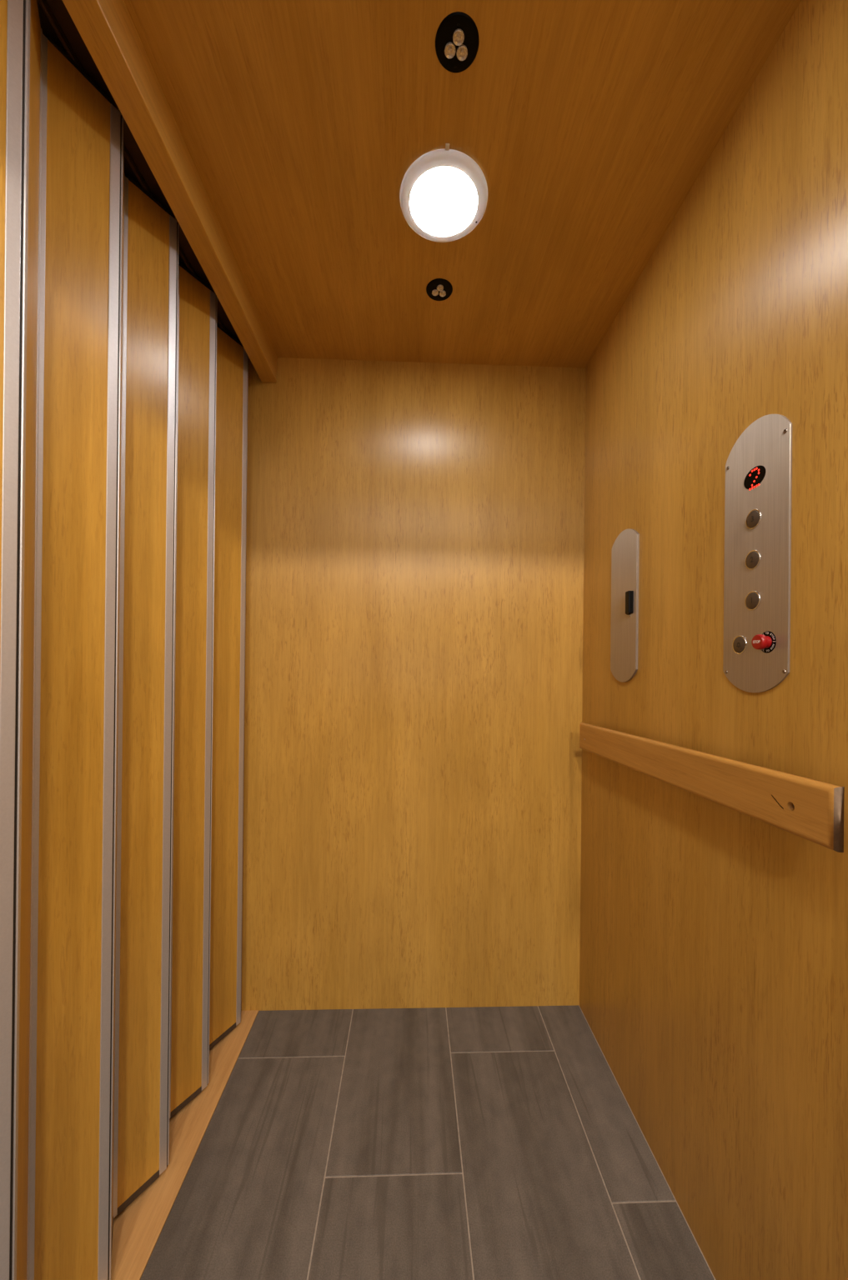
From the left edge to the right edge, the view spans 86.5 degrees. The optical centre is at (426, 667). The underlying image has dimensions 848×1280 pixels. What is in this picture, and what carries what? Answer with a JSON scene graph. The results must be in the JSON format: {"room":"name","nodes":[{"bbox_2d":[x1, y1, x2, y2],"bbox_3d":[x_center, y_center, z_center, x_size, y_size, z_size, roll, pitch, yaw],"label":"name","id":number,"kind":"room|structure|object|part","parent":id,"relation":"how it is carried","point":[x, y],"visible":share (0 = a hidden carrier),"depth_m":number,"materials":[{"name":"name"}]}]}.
{"room":"elevator interior","nodes":[
{"label":"elevator interior","id":0,"kind":"room"},
{"bbox_2d":[240,357,585,1010],"bbox_3d":[-0.107,0.074,1.494,1.294,2.200,0.020,1,0,-2],"label":"wall","id":1,"kind":"structure","parent":0,"point":[415,531],"depth_m":1.49,"materials":[{"name":"brown wood"}]},
{"bbox_2d":[62,0,277,382],"bbox_3d":[-0.484,-0.979,0.656,0.049,0.104,1.627,1,0,-2],"label":"trim","id":2,"kind":"structure","parent":1,"relation":"attached to","point":[107,28],"depth_m":0.83,"materials":[{"name":"brown wood"}]},
{"bbox_2d":[110,1010,258,1279],"bbox_3d":[-0.618,1.143,0.652,0.197,0.051,1.627,1,0,-2],"label":"trim","id":3,"kind":"structure","parent":1,"relation":"attached to","point":[137,1230],"depth_m":1.00,"materials":[{"name":"brown wood"}]},
{"bbox_2d":[140,1005,714,1279],"bbox_3d":[0.010,1.150,0.674,1.056,0.050,1.627,1,0,-2],"label":"floor","id":4,"kind":"structure","parent":0,"point":[477,1142],"depth_m":1.02,"materials":[{"name":"tile"}]},
{"bbox_2d":[123,0,800,368],"bbox_3d":[0.051,-1.015,0.676,1.020,0.020,1.627,1,0,-2],"label":"ceiling","id":5,"kind":"structure","parent":0,"point":[587,125],"depth_m":0.86,"materials":[{"name":"brown wood"}]},
{"bbox_2d":[425,278,452,300],"bbox_3d":[0.033,-1.003,1.200,0.071,0.005,0.071,1,0,-2],"label":"recessed light","id":6,"kind":"object","parent":5,"relation":"in","point":[437,289],"visible":1,"depth_m":1.20,"materials":[{"name":"black plastic"}]},
{"bbox_2d":[399,143,487,242],"bbox_3d":[0.036,-0.998,0.963,0.189,0.014,0.198,1,0,-2],"label":"recessed light","id":7,"kind":"object","parent":5,"relation":"in","point":[443,192],"visible":1,"depth_m":0.95,"materials":[{"name":"white glass"}]},
{"bbox_2d":[435,11,479,72],"bbox_3d":[0.048,-1.003,0.727,0.071,0.005,0.071,1,0,-2],"label":"recessed light","id":8,"kind":"object","parent":5,"relation":"in","point":[457,39],"visible":1,"depth_m":0.72,"materials":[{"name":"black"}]},
{"bbox_2d":[579,0,847,1279],"bbox_3d":[0.559,0.081,0.694,0.020,2.200,1.627,1,0,-2],"label":"wall","id":9,"kind":"structure","parent":0,"point":[713,939],"depth_m":0.80,"materials":[{"name":"brown wood"}]},
{"bbox_2d":[610,529,639,681],"bbox_3d":[0.524,-0.164,1.213,0.018,0.408,0.145,1,0,-2],"label":"plate","id":10,"kind":"object","parent":9,"relation":"attached to","point":[625,548],"visible":1,"depth_m":1.20,"materials":[{"name":"metal"}]},
{"bbox_3d":[0.523,-0.168,1.167,0.013,0.062,0.024,1,0,-2],"label":"finger pull","id":11,"kind":"part","parent":10,"relation":"part of","materials":[{"name":"black plastic"}]},
{"bbox_2d":[579,722,844,852],"bbox_3d":[0.514,0.203,0.992,0.045,0.106,0.855,1,0,-2],"label":"handrail","id":12,"kind":"object","parent":9,"relation":"attached to","point":[812,810],"visible":1,"depth_m":0.73,"materials":[{"name":"brown wood"}]},
{"bbox_2d":[722,414,791,692],"bbox_3d":[0.539,-0.185,0.754,0.021,0.455,0.142,1,0,-2],"label":"control panel","id":13,"kind":"object","parent":9,"relation":"attached to","point":[758,465],"visible":1,"depth_m":0.74,"materials":[{"name":"metal"}]},
{"bbox_2d":[750,630,775,653],"bbox_3d":[0.537,-0.040,0.723,0.018,0.036,0.036,1,0,-2],"label":"switch","id":14,"kind":"object","parent":13,"relation":"attached to","point":[762,642],"depth_m":0.72,"materials":[{"name":"red plastic"}]},
{"bbox_3d":[-0.714,0.067,0.648,0.020,2.200,1.627,1,0,-2],"label":"wall","id":15,"kind":"structure","parent":0,"visible":0},
{"bbox_2d":[38,0,240,342],"bbox_3d":[-0.600,-1.013,0.652,0.185,0.038,1.627,1,0,-2],"label":"door track","id":16,"kind":"object","parent":15,"relation":"attached to","point":[57,22],"visible":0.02,"depth_m":0.85,"materials":[{"name":"black metal"}]},
{"bbox_2d":[0,0,248,1279],"bbox_3d":[-0.589,0.058,0.880,0.076,2.103,1.164,1,0,-2],"label":"door","id":17,"kind":"structure","parent":16,"relation":"hanging from","point":[123,395],"depth_m":0.78,"materials":[{"name":"brown wood"}]},
{"bbox_3d":[-0.581,0.054,0.553,0.008,2.080,0.110,1,0,28],"label":"door panel","id":18,"kind":"part","parent":17,"relation":"part of","materials":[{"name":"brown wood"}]},
{"bbox_3d":[-0.584,0.054,0.652,0.008,2.080,0.106,1,0,-33],"label":"door panel","id":19,"kind":"part","parent":17,"relation":"part of","materials":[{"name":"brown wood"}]},
{"bbox_3d":[-0.587,0.054,0.752,0.008,2.080,0.110,1,0,28],"label":"door panel","id":20,"kind":"part","parent":17,"relation":"part of","materials":[{"name":"brown wood"}]},
{"bbox_3d":[-0.592,0.054,0.854,0.008,2.080,0.110,1,0,-33],"label":"door panel","id":21,"kind":"part","parent":17,"relation":"part of","materials":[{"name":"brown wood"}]},
{"bbox_3d":[-0.595,0.054,0.951,0.008,2.080,0.102,1,0,31],"label":"door panel","id":22,"kind":"part","parent":17,"relation":"part of","materials":[{"name":"brown wood"}]},
{"bbox_3d":[-0.600,0.054,1.147,0.008,2.080,0.101,1,0,30],"label":"door panel","id":23,"kind":"part","parent":17,"relation":"part of","materials":[{"name":"brown wood"}]},
{"bbox_3d":[-0.600,0.054,1.352,0.008,2.080,0.116,1,0,26],"label":"door panel","id":24,"kind":"part","parent":17,"relation":"part of","materials":[{"name":"brown wood"}]}
]}

